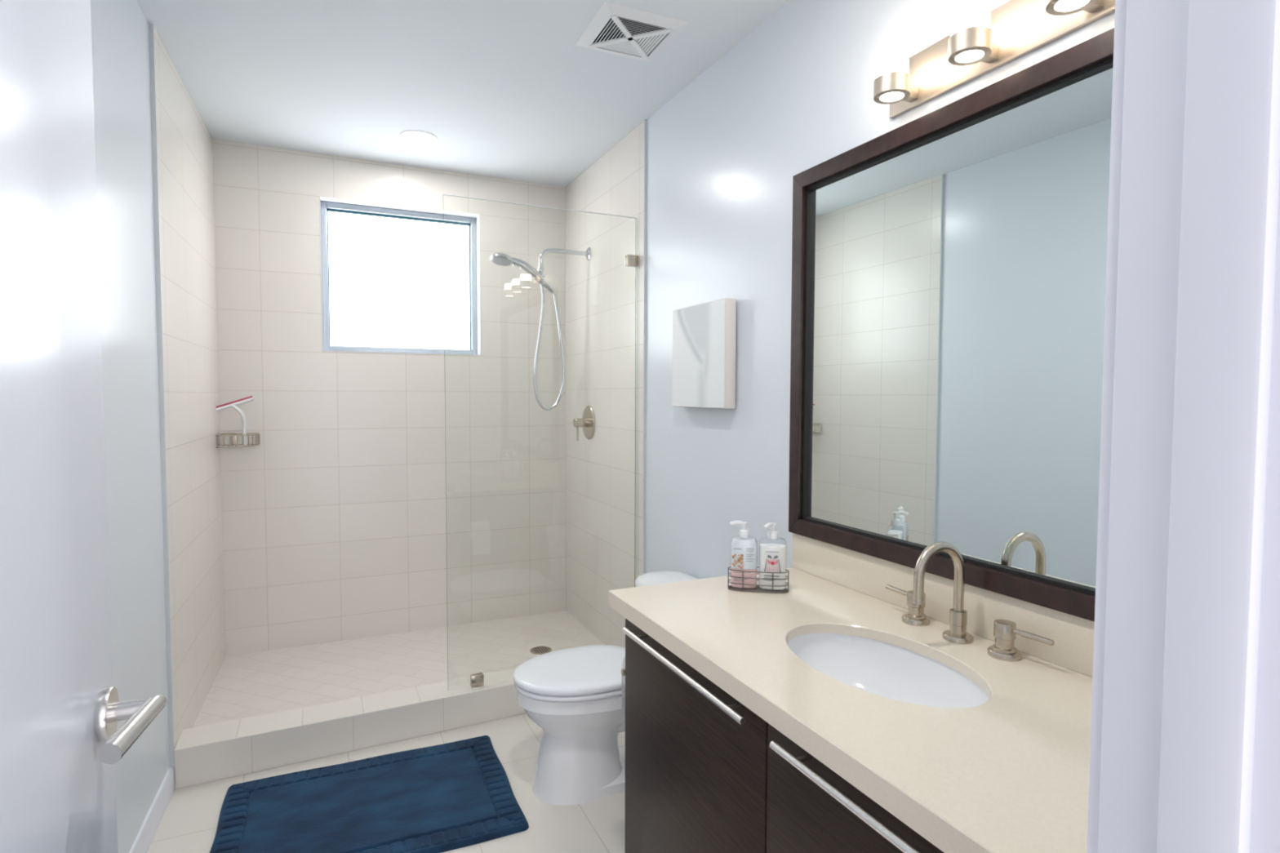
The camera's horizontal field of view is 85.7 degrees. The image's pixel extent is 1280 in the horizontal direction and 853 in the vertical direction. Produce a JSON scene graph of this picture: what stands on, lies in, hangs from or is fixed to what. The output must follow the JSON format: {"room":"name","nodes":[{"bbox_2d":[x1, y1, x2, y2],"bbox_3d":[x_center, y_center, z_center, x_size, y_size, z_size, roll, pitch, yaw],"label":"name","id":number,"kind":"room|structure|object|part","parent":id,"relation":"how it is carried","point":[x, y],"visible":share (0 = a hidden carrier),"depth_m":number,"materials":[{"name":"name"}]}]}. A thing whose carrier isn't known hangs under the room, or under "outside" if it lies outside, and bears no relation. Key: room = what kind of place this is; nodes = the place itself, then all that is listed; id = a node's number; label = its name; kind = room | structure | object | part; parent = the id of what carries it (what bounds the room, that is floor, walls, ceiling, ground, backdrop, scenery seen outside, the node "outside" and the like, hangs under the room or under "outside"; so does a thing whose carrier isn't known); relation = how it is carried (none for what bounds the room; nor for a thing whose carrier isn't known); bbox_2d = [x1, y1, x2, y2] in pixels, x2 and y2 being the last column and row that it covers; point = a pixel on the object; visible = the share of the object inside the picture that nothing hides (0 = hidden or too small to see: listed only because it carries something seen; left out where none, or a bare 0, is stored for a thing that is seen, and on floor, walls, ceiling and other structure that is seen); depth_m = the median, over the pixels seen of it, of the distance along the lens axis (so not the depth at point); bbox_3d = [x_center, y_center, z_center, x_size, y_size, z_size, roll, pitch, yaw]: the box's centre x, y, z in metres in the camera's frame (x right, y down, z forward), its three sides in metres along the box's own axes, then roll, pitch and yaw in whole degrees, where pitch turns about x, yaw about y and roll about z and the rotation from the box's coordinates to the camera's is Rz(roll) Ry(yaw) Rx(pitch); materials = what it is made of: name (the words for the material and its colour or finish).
{"room":"bathroom","nodes":[
{"label":"bathroom","id":0,"kind":"room"},
{"bbox_2d":[90,0,225,852],"bbox_3d":[-1.381,0.027,1.609,0.132,2.676,3.860,-1,3,-23],"label":"wall","id":1,"kind":"structure","parent":0,"point":[121,68],"depth_m":2.28,"materials":[{"name":"white paint"}]},
{"bbox_2d":[128,766,174,852],"bbox_3d":[-1.139,1.290,1.242,0.012,0.087,2.572,-1,3,-23],"label":"baseboard","id":2,"kind":"structure","parent":1,"relation":"attached to","point":[144,839],"depth_m":2.19,"materials":[{"name":"white paint"}]},
{"bbox_2d":[148,23,175,789],"bbox_3d":[-1.641,-0.009,2.370,0.014,2.676,0.004,-1,3,-25],"label":"trim","id":3,"kind":"structure","parent":1,"relation":"attached to","point":[151,32],"depth_m":2.36,"materials":[{"name":"silver metal"}]},
{"bbox_2d":[215,432,259,448],"bbox_3d":[-1.962,0.066,3.370,0.172,0.064,0.172,-1,3,-25],"label":"basket","id":4,"kind":"object","parent":1,"relation":"attached to","point":[233,437],"visible":1,"depth_m":3.37,"materials":[{"name":"silver metal"}]},
{"bbox_2d":[215,395,253,444],"bbox_3d":[-1.980,-0.029,3.352,0.186,0.241,0.037,-1,3,-32],"label":"squeegee","id":5,"kind":"object","parent":4,"relation":"in","point":[232,404],"visible":0.87,"depth_m":3.37,"materials":[{"name":"white plastic"}]},
{"bbox_3d":[-1.987,-0.115,3.357,0.182,0.071,0.005,-1,3,-32],"label":"rubber blade","id":6,"kind":"part","parent":5,"relation":"part of","materials":[{"name":"red rubber"}]},
{"bbox_3d":[-1.958,-0.009,3.367,0.063,0.199,0.033,-1,3,-25],"label":"handle","id":7,"kind":"part","parent":5,"relation":"part of","materials":[{"name":"white plastic"}]},
{"bbox_2d":[146,713,625,852],"bbox_3d":[-0.161,1.366,1.258,2.218,0.060,3.700,-1,3,-25],"label":"floor","id":8,"kind":"structure","parent":0,"point":[188,824],"depth_m":2.33,"materials":[{"name":"tile"}]},
{"bbox_2d":[174,667,526,789],"bbox_3d":[-0.858,1.186,2.918,1.834,0.142,0.165,-1,3,-27],"label":"shower curb","id":9,"kind":"object","parent":8,"relation":"on","point":[214,752],"visible":0.65,"depth_m":2.69,"materials":[{"name":"tile"}]},
{"bbox_2d":[442,194,638,690],"bbox_3d":[-0.412,0.076,3.046,0.873,2.066,0.028,-1,3,-25],"label":"screen","id":10,"kind":"object","parent":9,"relation":"on","point":[477,679],"visible":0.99,"depth_m":2.95,"materials":[{"name":"clear glass"}]},
{"bbox_2d":[209,735,528,852],"bbox_3d":[-0.903,1.274,2.320,0.925,0.020,0.652,-1,3,-24],"label":"bath mat","id":11,"kind":"object","parent":8,"relation":"on","point":[438,798],"visible":1,"depth_m":2.29,"materials":[{"name":"blue fabric"}]},
{"bbox_2d":[513,569,698,804],"bbox_3d":[-0.096,0.935,2.537,0.750,0.693,0.418,-1,3,-25],"label":"toilet","id":12,"kind":"object","parent":8,"relation":"on","point":[574,695],"visible":0.62,"depth_m":2.36,"materials":[{"name":"white ceramic"}]},
{"bbox_3d":[-0.211,0.892,2.464,0.472,0.020,0.380,-1,3,-25],"label":"seat","id":13,"kind":"part","parent":12,"relation":"part of","materials":[{"name":"white plastic"}]},
{"bbox_3d":[-0.211,0.867,2.463,0.481,0.032,0.386,-1,3,-25],"label":"lid","id":14,"kind":"part","parent":12,"relation":"part of","materials":[{"name":"white plastic"}]},
{"bbox_3d":[0.126,0.610,2.662,0.232,0.052,0.350,-1,3,-25],"label":"tank lid","id":15,"kind":"part","parent":12,"relation":"part of","materials":[{"name":"white ceramic"}]},
{"bbox_2d":[622,617,944,852],"bbox_3d":[0.480,0.923,1.402,0.629,0.814,1.302,-1,3,-25],"label":"vanity cabinet","id":16,"kind":"object","parent":8,"relation":"on","point":[705,773],"visible":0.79,"depth_m":1.43,"materials":[{"name":"brown wood"}]},
{"bbox_2d":[621,668,625,675],"bbox_3d":[0.043,0.703,1.964,0.167,0.044,0.109,-1,3,-25],"label":"toilet paper holder","id":17,"kind":"object","parent":16,"relation":"attached to","point":[623,670],"visible":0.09,"depth_m":1.97,"materials":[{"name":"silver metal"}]},
{"bbox_2d":[621,656,625,712],"bbox_3d":[0.015,0.753,2.002,0.100,0.188,0.111,-1,3,-25],"label":"toilet paper roll","id":18,"kind":"object","parent":17,"relation":"hanging from","point":[623,680],"visible":0.05,"depth_m":2.03,"materials":[{"name":"white paper"}]},
{"bbox_3d":[0.003,0.526,1.730,0.034,0.009,0.009,-1,3,-25],"label":"handle post","id":19,"kind":"part","parent":16,"relation":"part of","materials":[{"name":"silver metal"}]},
{"bbox_3d":[0.076,0.536,1.529,0.014,0.014,0.547,-1,3,-25],"label":"bar handle","id":20,"kind":"part","parent":16,"relation":"part of","materials":[{"name":"silver metal"}]},
{"bbox_3d":[0.104,0.868,1.585,0.018,0.706,0.650,-1,3,-25],"label":"door","id":21,"kind":"part","parent":16,"relation":"part of","materials":[{"name":"brown wood"}]},
{"bbox_3d":[0.182,0.544,1.343,0.034,0.009,0.009,-1,3,-25],"label":"handle post","id":22,"kind":"part","parent":16,"relation":"part of","materials":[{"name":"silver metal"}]},
{"bbox_3d":[0.271,0.553,1.149,0.034,0.009,0.009,-1,3,-25],"label":"handle post","id":23,"kind":"part","parent":16,"relation":"part of","materials":[{"name":"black metal"}]},
{"bbox_3d":[0.347,0.563,0.943,0.014,0.014,0.560,-1,3,-25],"label":"bar handle","id":24,"kind":"part","parent":16,"relation":"part of","materials":[{"name":"silver metal"}]},
{"bbox_2d":[608,567,1092,852],"bbox_3d":[0.513,0.496,1.359,0.642,0.043,1.465,-1,3,-25],"label":"countertop","id":25,"kind":"structure","parent":16,"relation":"on","point":[1009,772],"depth_m":1.16,"materials":[{"name":"beige stone"}]},
{"bbox_2d":[727,566,789,593],"bbox_3d":[0.324,0.420,1.896,0.166,0.058,0.060,1,3,11],"label":"caddy","id":26,"kind":"object","parent":25,"relation":"on","point":[742,589],"visible":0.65,"depth_m":1.88,"materials":[{"name":"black metal"}]},
{"bbox_2d":[729,520,757,588],"bbox_3d":[0.285,0.351,1.899,0.076,0.184,0.046,1,3,11],"label":"soap bottle","id":27,"kind":"object","parent":26,"relation":"in","point":[744,549],"visible":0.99,"depth_m":1.88,"materials":[{"name":"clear plastic"}]},
{"bbox_3d":[0.265,0.266,1.901,0.034,0.015,0.011,1,3,11],"label":"pump spout","id":28,"kind":"part","parent":27,"relation":"part of","materials":[{"name":"white plastic"}]},
{"bbox_2d":[731,553,743,568],"bbox_3d":[0.267,0.368,1.881,0.033,0.041,0.001,1,3,11],"label":"print","id":29,"kind":"object","parent":27,"relation":"on","point":[740,558],"depth_m":1.88},
{"bbox_2d":[787,632,989,708],"bbox_3d":[0.485,0.564,1.406,0.340,0.136,0.504,-1,3,-25],"label":"sink basin","id":30,"kind":"object","parent":25,"relation":"in","point":[878,668],"visible":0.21,"depth_m":1.55,"materials":[{"name":"white ceramic"}]},
{"bbox_2d":[885,541,1054,661],"bbox_3d":[0.653,0.357,1.498,0.169,0.222,0.431,-1,3,-25],"label":"faucet","id":31,"kind":"object","parent":25,"relation":"on","point":[1005,631],"visible":1,"depth_m":1.48,"materials":[{"name":"silver metal"}]},
{"bbox_2d":[885,584,929,626],"bbox_3d":[0.638,0.425,1.661,0.062,0.070,0.130,-1,3,-25],"label":"tap","id":32,"kind":"object","parent":31,"relation":"on","point":[915,615],"depth_m":1.62,"materials":[{"name":"silver metal"}]},
{"bbox_3d":[0.644,0.333,1.485,0.142,0.172,0.021,-1,3,-25],"label":"spout","id":33,"kind":"part","parent":31,"relation":"part of","materials":[{"name":"silver metal"}]},
{"bbox_3d":[0.699,0.434,1.515,0.062,0.066,0.062,-1,3,-25],"label":"spout","id":34,"kind":"part","parent":31,"relation":"part of","materials":[{"name":"silver metal"}]},
{"bbox_2d":[986,618,1054,661],"bbox_3d":[0.764,0.438,1.387,0.062,0.070,0.130,-1,3,-25],"label":"tap","id":35,"kind":"object","parent":31,"relation":"on","point":[1005,631],"depth_m":1.40,"materials":[{"name":"silver metal"}]},
{"bbox_3d":[0.378,0.896,0.993,0.018,0.706,0.648,-1,3,-25],"label":"door","id":36,"kind":"part","parent":16,"relation":"part of","materials":[{"name":"brown wood"}]},
{"bbox_2d":[212,139,565,656],"bbox_3d":[-1.379,-0.075,3.841,2.218,2.676,0.200,-1,3,-25],"label":"wall","id":37,"kind":"structure","parent":0,"point":[334,524],"depth_m":3.73,"materials":[{"name":"tile"}]},
{"bbox_2d":[320,200,477,354],"bbox_3d":[-1.321,-0.800,3.833,0.818,0.791,0.050,-1,3,-25],"label":"window","id":38,"kind":"structure","parent":37,"relation":"in","point":[382,268],"depth_m":3.83,"materials":[{"name":"white glass"}]},
{"bbox_2d":[320,196,480,355],"bbox_3d":[-1.295,-0.797,3.775,0.820,0.793,0.077,-1,3,-25],"label":"trim","id":39,"kind":"structure","parent":37,"relation":"attached to","point":[322,198],"depth_m":3.83,"materials":[{"name":"white paint"}]},
{"bbox_2d":[192,610,604,727],"bbox_3d":[-1.141,1.228,3.376,2.218,0.136,0.994,-1,3,-25],"label":"floor","id":40,"kind":"structure","parent":0,"point":[247,685],"depth_m":3.38,"materials":[{"name":"tile"}]},
{"bbox_2d":[529,645,551,654],"bbox_3d":[-0.511,1.152,3.552,0.112,0.004,0.112,-1,3,-25],"label":"shower drain","id":41,"kind":"object","parent":40,"relation":"on","point":[540,650],"visible":0.98,"depth_m":3.55,"materials":[{"name":"silver metal"}]},
{"bbox_2d":[136,0,788,186],"bbox_3d":[-0.577,-1.361,2.053,2.218,0.060,4.104,-1,3,-25],"label":"ceiling","id":42,"kind":"structure","parent":0,"point":[504,89],"depth_m":2.65,"materials":[{"name":"white paint"}]},
{"bbox_2d":[400,129,437,144],"bbox_3d":[-1.061,-1.386,3.309,0.172,0.007,0.172,-1,3,-25],"label":"recessed light","id":43,"kind":"object","parent":42,"relation":"in","point":[421,137],"visible":1,"depth_m":3.30,"materials":[{"name":"white plastic"}]},
{"bbox_2d":[574,1,689,62],"bbox_3d":[-0.033,-1.335,2.361,0.300,0.016,0.300,-1,3,-24],"label":"ceiling vent","id":44,"kind":"object","parent":42,"relation":"in","point":[615,28],"visible":1,"depth_m":2.33,"materials":[{"name":"white plastic"}]},
{"bbox_2d":[758,522,786,590],"bbox_3d":[0.362,0.353,1.879,0.074,0.184,0.056,1,3,11],"label":"lotion bottle","id":45,"kind":"object","parent":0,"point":[773,557],"visible":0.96,"depth_m":1.87,"materials":[{"name":"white plastic"}]},
{"bbox_3d":[0.347,0.268,1.866,0.034,0.015,0.011,-2,4,-44],"label":"pump spout","id":46,"kind":"part","parent":45,"relation":"part of","materials":[{"name":"white plastic"}]},
{"bbox_2d":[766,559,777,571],"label":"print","id":47,"kind":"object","parent":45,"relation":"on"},
{"bbox_2d":[764,555,781,572],"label":"print","id":48,"kind":"object","parent":45,"relation":"on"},
{"bbox_2d":[564,0,1115,647],"bbox_3d":[0.419,-0.006,2.440,0.130,2.676,3.854,-1,3,-25],"label":"wall","id":49,"kind":"structure","parent":0,"point":[795,95],"depth_m":2.64,"materials":[{"name":"white paint"}]},
{"bbox_2d":[489,247,591,410],"bbox_3d":[-0.520,-0.527,3.654,0.540,0.886,0.115,-1,3,-25],"label":"shower","id":50,"kind":"object","parent":49,"relation":"attached to","point":[499,259],"visible":1,"depth_m":3.65,"materials":[{"name":"grey metal"}]},
{"bbox_3d":[-0.408,-0.894,3.695,0.280,0.111,0.024,-1,3,-25],"label":"shower arm","id":51,"kind":"part","parent":50,"relation":"part of","materials":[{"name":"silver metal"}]},
{"bbox_2d":[573,405,595,440],"bbox_3d":[-0.318,-0.018,3.778,0.086,0.194,0.188,-1,3,-25],"label":"shower valve","id":52,"kind":"object","parent":49,"relation":"attached to","point":[587,421],"visible":1,"depth_m":3.76,"materials":[{"name":"silver metal"}]},
{"bbox_3d":[-0.341,0.037,3.770,0.011,0.085,0.011,-1,3,-25],"label":"valve lever","id":53,"kind":"part","parent":52,"relation":"part of","materials":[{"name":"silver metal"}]},
{"bbox_2d":[642,120,646,573],"bbox_3d":[0.021,-0.064,3.155,0.012,2.625,0.003,-1,3,-25],"label":"trim","id":54,"kind":"structure","parent":49,"relation":"attached to","point":[645,121],"depth_m":3.14,"materials":[{"name":"silver metal"}]},
{"bbox_2d":[672,297,736,408],"bbox_3d":[0.240,-0.266,2.619,0.056,0.388,0.402,-1,3,-25],"label":"picture","id":55,"kind":"object","parent":49,"relation":"attached to","point":[704,335],"visible":1,"depth_m":2.55,"materials":[{"name":"white"}]},
{"bbox_2d":[791,533,1094,677],"bbox_3d":[0.792,0.414,1.485,0.026,0.110,1.465,-1,3,-25],"label":"backsplash","id":56,"kind":"structure","parent":49,"relation":"attached to","point":[1073,636],"depth_m":1.56,"materials":[{"name":"beige stone"}]},
{"bbox_2d":[788,27,1114,622],"bbox_3d":[0.767,-0.188,1.501,0.037,1.088,1.375,-1,3,-25],"label":"wall mirror","id":57,"kind":"object","parent":49,"relation":"attached to","point":[948,264],"visible":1,"depth_m":1.56,"materials":[{"name":"brown wood"}]},
{"bbox_2d":[873,0,1115,118],"bbox_3d":[0.729,-0.839,1.451,0.128,0.125,0.652,-1,3,-25],"label":"vanity light","id":58,"kind":"object","parent":49,"relation":"attached to","point":[980,41],"visible":1,"depth_m":1.47,"materials":[{"name":"silver metal"}]},
{"bbox_3d":[0.608,-0.849,1.662,0.075,0.068,0.075,-1,3,-25],"label":"lamp shade","id":59,"kind":"part","parent":58,"relation":"part of","materials":[{"name":"white glass"}]},
{"bbox_3d":[0.700,-0.839,1.462,0.075,0.068,0.075,-1,3,-25],"label":"lamp shade","id":60,"kind":"part","parent":58,"relation":"part of","materials":[{"name":"white glass"}]},
{"bbox_3d":[0.250,0.090,0.318,2.218,2.676,0.140,-1,3,-25],"label":"wall","id":61,"kind":"structure","parent":0,"visible":0},
{"bbox_2d":[0,0,166,852],"bbox_3d":[-0.442,0.316,0.472,0.098,2.092,0.710,-1,3,-25],"label":"door","id":62,"kind":"structure","parent":61,"relation":"in","point":[61,745],"depth_m":0.62,"materials":[{"name":"white paint"}]},
{"bbox_3d":[-0.557,0.309,0.753,0.036,0.020,0.020,-1,3,-25],"label":"handle","id":63,"kind":"part","parent":62,"relation":"part of","materials":[{"name":"silver metal"}]},
{"bbox_3d":[-0.525,0.311,0.715,0.022,0.021,0.121,-1,3,-17],"label":"lever","id":64,"kind":"part","parent":62,"relation":"part of","materials":[{"name":"silver metal"}]},
{"bbox_2d":[1086,0,1279,852],"bbox_3d":[0.329,0.282,0.363,0.073,2.190,0.166,-1,3,-25],"label":"trim","id":65,"kind":"structure","parent":61,"relation":"attached to","point":[1184,751],"depth_m":0.36,"materials":[{"name":"white paint"}]}
]}

